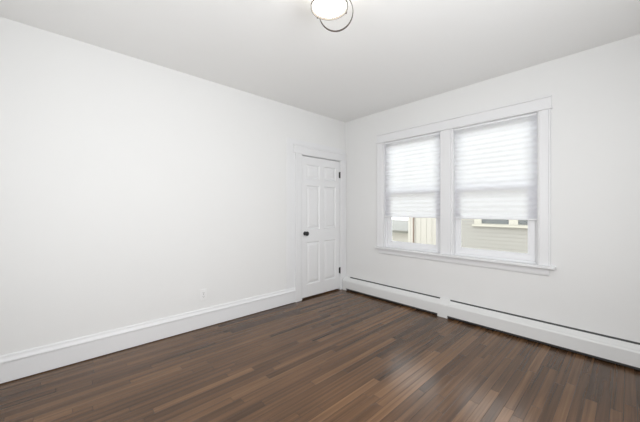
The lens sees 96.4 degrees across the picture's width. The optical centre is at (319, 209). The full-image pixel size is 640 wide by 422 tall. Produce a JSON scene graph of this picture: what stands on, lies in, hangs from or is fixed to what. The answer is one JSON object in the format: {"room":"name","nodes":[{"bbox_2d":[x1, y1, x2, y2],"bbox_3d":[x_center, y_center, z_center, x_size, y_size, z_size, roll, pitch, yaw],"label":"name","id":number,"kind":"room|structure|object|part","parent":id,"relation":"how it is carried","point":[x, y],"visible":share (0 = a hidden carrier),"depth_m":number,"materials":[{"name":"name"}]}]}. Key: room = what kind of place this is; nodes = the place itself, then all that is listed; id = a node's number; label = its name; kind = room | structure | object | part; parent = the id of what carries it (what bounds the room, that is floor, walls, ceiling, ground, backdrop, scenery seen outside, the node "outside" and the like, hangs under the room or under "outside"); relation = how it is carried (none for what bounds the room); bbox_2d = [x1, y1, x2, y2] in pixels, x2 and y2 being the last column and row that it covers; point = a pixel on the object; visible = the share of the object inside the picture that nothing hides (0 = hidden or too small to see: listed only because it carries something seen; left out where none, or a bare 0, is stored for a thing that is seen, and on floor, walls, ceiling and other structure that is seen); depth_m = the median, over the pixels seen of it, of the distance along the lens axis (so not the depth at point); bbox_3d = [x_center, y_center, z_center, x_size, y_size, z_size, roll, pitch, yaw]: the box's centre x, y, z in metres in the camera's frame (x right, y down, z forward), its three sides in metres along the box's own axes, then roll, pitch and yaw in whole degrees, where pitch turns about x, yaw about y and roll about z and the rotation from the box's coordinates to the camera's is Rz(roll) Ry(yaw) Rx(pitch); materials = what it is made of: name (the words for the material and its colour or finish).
{"room":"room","nodes":[
{"label":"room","id":0,"kind":"room"},
{"bbox_2d":[0,17,344,355],"bbox_3d":[-1.136,-0.067,3.191,4.370,2.614,0.140,0,0,-43],"label":"wall","id":1,"kind":"structure","parent":0,"point":[131,188],"depth_m":2.54,"materials":[{"name":"paint"}]},
{"bbox_2d":[0,288,295,383],"bbox_3d":[-1.448,1.138,2.790,3.046,0.192,0.024,0,0,-43],"label":"baseboard","id":2,"kind":"structure","parent":1,"relation":"attached to","point":[16,365],"depth_m":2.53,"materials":[{"name":"white paint"}]},
{"bbox_2d":[200,289,206,300],"bbox_3d":[-1.224,0.895,3.007,0.072,0.116,0.009,0,0,-43],"label":"wall outlet","id":3,"kind":"object","parent":1,"relation":"attached to","point":[203,292],"visible":1,"depth_m":3.00,"materials":[{"name":"white plastic"}]},
{"bbox_2d":[287,138,345,302],"bbox_3d":[-0.058,0.149,4.172,1.135,2.182,0.165,0,0,-43],"label":"door frame","id":4,"kind":"structure","parent":1,"relation":"attached to","point":[296,149],"depth_m":3.86,"materials":[{"name":"white paint"}]},
{"bbox_3d":[-0.287,0.242,3.862,0.116,1.995,0.018,0,0,-43],"label":"casing","id":5,"kind":"part","parent":4,"relation":"part of","materials":[{"name":"white paint"}]},
{"bbox_3d":[0.030,-0.815,4.154,1.028,0.118,0.020,0,0,-43],"label":"head casing","id":6,"kind":"part","parent":4,"relation":"part of","materials":[{"name":"white paint"}]},
{"bbox_3d":[0.364,0.242,4.465,0.113,1.995,0.018,0,0,-43],"label":"casing","id":7,"kind":"part","parent":4,"relation":"part of","materials":[{"name":"white paint"}]},
{"bbox_2d":[302,156,340,297],"bbox_3d":[0.041,0.240,4.167,0.759,1.956,0.104,0,0,-43],"label":"door","id":8,"kind":"structure","parent":1,"relation":"in","point":[321,269],"depth_m":4.16,"materials":[{"name":"white paint"}]},
{"bbox_3d":[-0.106,-0.530,4.074,0.250,0.196,0.033,0,0,-43],"label":"panel","id":9,"kind":"part","parent":8,"relation":"part of","materials":[{"name":"white paint"}]},
{"bbox_3d":[-0.106,-0.028,4.074,0.250,0.615,0.033,0,0,-43],"label":"panel","id":10,"kind":"part","parent":8,"relation":"part of","materials":[{"name":"white paint"}]},
{"bbox_3d":[-0.106,0.750,4.074,0.250,0.590,0.033,0,0,-43],"label":"panel","id":11,"kind":"part","parent":8,"relation":"part of","materials":[{"name":"white paint"}]},
{"bbox_3d":[0.139,-0.530,4.301,0.250,0.196,0.033,0,0,-43],"label":"panel","id":12,"kind":"part","parent":8,"relation":"part of","materials":[{"name":"white paint"}]},
{"bbox_3d":[0.139,-0.028,4.301,0.250,0.615,0.033,0,0,-43],"label":"panel","id":13,"kind":"part","parent":8,"relation":"part of","materials":[{"name":"white paint"}]},
{"bbox_3d":[0.139,0.750,4.301,0.250,0.590,0.033,0,0,-43],"label":"panel","id":14,"kind":"part","parent":8,"relation":"part of","materials":[{"name":"white paint"}]},
{"bbox_2d":[0,289,639,421],"bbox_3d":[0.125,1.270,1.831,4.370,0.060,3.850,0,0,-43],"label":"floor","id":15,"kind":"structure","parent":0,"point":[336,355],"depth_m":2.11,"materials":[{"name":"brown wood"}]},
{"bbox_2d":[0,0,639,121],"bbox_3d":[0.125,-1.434,1.831,4.370,0.120,3.850,0,0,-43],"label":"ceiling","id":16,"kind":"structure","parent":0,"point":[391,54],"depth_m":2.27,"materials":[{"name":"white paint"}]},
{"bbox_2d":[311,0,352,31],"bbox_3d":[0.076,-1.286,1.792,0.226,0.174,0.324,0,0,23],"label":"ceiling light","id":17,"kind":"object","parent":16,"relation":"attached to","point":[329,9],"visible":1,"depth_m":1.77,"materials":[{"name":"white glass"}]},
{"bbox_3d":[0.057,-1.291,1.747,0.210,0.118,0.210,0,0,-43],"label":"lamp shade","id":18,"kind":"part","parent":17,"relation":"part of","materials":[{"name":"white glass"}]},
{"bbox_2d":[314,0,344,17],"bbox_3d":[0.057,-1.232,1.747,0.186,0.007,0.186,0,0,-43],"label":"diffuser","id":19,"kind":"object","parent":17,"relation":"attached to","point":[323,8],"depth_m":1.75,"materials":[{"name":"white glass"}]},
{"bbox_2d":[345,34,639,341],"bbox_3d":[1.695,-0.067,3.189,0.220,2.614,3.710,0,0,-43],"label":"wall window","id":20,"kind":"structure","parent":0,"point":[594,285],"depth_m":2.63,"materials":[{"name":"paint"}]},
{"bbox_3d":[0.842,-0.203,4.018,0.024,1.450,0.087,0,0,-43],"label":"casing","id":21,"kind":"part","parent":20,"relation":"part of","materials":[{"name":"white paint"}]},
{"bbox_2d":[383,132,439,252],"bbox_3d":[1.215,-0.198,3.744,0.150,1.464,0.814,0,0,-43],"label":"window","id":22,"kind":"structure","parent":20,"relation":"attached to","point":[387,221],"depth_m":3.91,"materials":[{"name":"white plastic"}]},
{"bbox_3d":[1.235,-0.198,3.762,0.097,1.463,0.813,0,0,-43],"label":"frame","id":23,"kind":"part","parent":22,"relation":"part of","materials":[{"name":"white plastic"}]},
{"bbox_3d":[1.217,0.128,3.746,0.032,0.751,0.765,0,0,-43],"label":"sash","id":24,"kind":"part","parent":22,"relation":"part of","materials":[{"name":"white plastic"}]},
{"bbox_2d":[384,132,439,217],"bbox_3d":[1.184,-0.411,3.715,0.037,1.030,0.798,0,0,-43],"label":"pleated shade","id":25,"kind":"object","parent":20,"relation":"attached to","point":[412,165],"visible":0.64,"depth_m":3.70,"materials":[{"name":"white fabric"}]},
{"bbox_3d":[1.185,0.096,3.716,0.032,0.016,0.798,0,0,-43],"label":"rail","id":26,"kind":"part","parent":25,"relation":"part of","materials":[{"name":"white plastic"}]},
{"bbox_3d":[1.468,-0.203,3.347,0.018,1.450,0.116,0,0,-43],"label":"mullion casing","id":27,"kind":"part","parent":20,"relation":"part of","materials":[{"name":"white paint"}]},
{"bbox_3d":[1.467,-0.998,3.340,0.030,0.115,1.939,0,0,-43],"label":"head casing","id":28,"kind":"part","parent":20,"relation":"part of","materials":[{"name":"white paint"}]},
{"bbox_3d":[1.482,0.534,3.340,0.112,0.023,1.982,0,0,-43],"label":"window stool","id":29,"kind":"part","parent":20,"relation":"part of","materials":[{"name":"white paint"}]},
{"bbox_2d":[342,276,639,369],"bbox_3d":[1.577,1.139,3.174,0.092,0.203,3.520,0,0,-43],"label":"baseboard heater","id":30,"kind":"object","parent":20,"relation":"attached to","point":[616,350],"visible":1,"depth_m":2.79,"materials":[{"name":"white metal"}]},
{"bbox_3d":[0.888,1.147,3.863,0.012,0.125,1.466,0,0,-43],"label":"panel","id":31,"kind":"part","parent":30,"relation":"part of","materials":[{"name":"white metal"}]},
{"bbox_3d":[1.609,1.129,3.204,0.005,0.178,3.520,0,0,-43],"label":"panel","id":32,"kind":"part","parent":30,"relation":"part of","materials":[{"name":"white metal"}]},
{"bbox_3d":[2.091,1.147,2.564,0.012,0.125,1.925,0,0,-43],"label":"panel","id":33,"kind":"part","parent":30,"relation":"part of","materials":[{"name":"white metal"}]},
{"bbox_2d":[451,112,537,264],"bbox_3d":[1.844,-0.198,3.065,0.150,1.464,0.814,0,0,-43],"label":"window","id":34,"kind":"structure","parent":20,"relation":"attached to","point":[531,256],"depth_m":3.09,"materials":[{"name":"white plastic"}]},
{"bbox_3d":[1.846,0.128,3.067,0.032,0.751,0.765,0,0,-43],"label":"sash","id":35,"kind":"part","parent":34,"relation":"part of","materials":[{"name":"white plastic"}]},
{"bbox_3d":[1.863,-0.198,3.083,0.097,1.463,0.813,0,0,-43],"label":"frame","id":36,"kind":"part","parent":34,"relation":"part of","materials":[{"name":"white plastic"}]},
{"bbox_2d":[454,113,536,219],"bbox_3d":[1.821,-0.411,3.027,0.037,1.030,0.775,0,0,-43],"label":"pleated shade","id":37,"kind":"object","parent":20,"relation":"attached to","point":[496,161],"visible":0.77,"depth_m":2.98,"materials":[{"name":"white fabric"}]},
{"bbox_3d":[1.822,0.096,3.029,0.032,0.016,0.775,0,0,-43],"label":"rail","id":38,"kind":"part","parent":37,"relation":"part of","materials":[{"name":"white plastic"}]},
{"bbox_3d":[2.092,-0.203,2.670,0.024,1.450,0.094,0,0,-43],"label":"casing","id":39,"kind":"part","parent":20,"relation":"part of","materials":[{"name":"white paint"}]},
{"label":"outside","id":40,"kind":"structure","parent":0,"visible":0},
{"bbox_3d":[15.141,1.940,18.177,39.800,0.100,60.000,0,0,-43],"label":"ground","id":41,"kind":"structure","parent":40,"visible":0},
{"bbox_2d":[392,220,407,241],"bbox_3d":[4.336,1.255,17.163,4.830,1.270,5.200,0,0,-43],"label":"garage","id":42,"kind":"structure","parent":41,"relation":"on","point":[399,227],"depth_m":14.68,"materials":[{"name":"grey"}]},
{"bbox_2d":[408,217,435,244],"bbox_3d":[5.333,0.065,11.475,4.300,3.650,2.300,0,0,-43],"label":"building","id":43,"kind":"structure","parent":41,"relation":"on","point":[420,230],"depth_m":10.46,"materials":[{"name":"beige"}]},
{"bbox_2d":[461,219,527,252],"bbox_3d":[7.407,0.215,6.478,5.450,3.350,7.350,0,0,-43],"label":"house","id":44,"kind":"structure","parent":41,"relation":"on","point":[488,234],"depth_m":6.50,"materials":[{"name":"beige"}]},
{"bbox_3d":[3.977,-0.316,6.504,0.014,1.286,0.550,0,0,-43],"label":"pane","id":45,"kind":"part","parent":44,"relation":"part of","materials":[{"name":"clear glass"}]},
{"bbox_3d":[4.189,0.370,6.257,0.090,0.049,1.600,0,0,-43],"label":"house sill","id":46,"kind":"part","parent":44,"relation":"part of","materials":[{"name":"beige"}]},
{"bbox_3d":[4.443,-0.316,6.001,0.014,1.286,0.480,0,0,-43],"label":"pane","id":47,"kind":"part","parent":44,"relation":"part of","materials":[{"name":"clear glass"}]}
]}

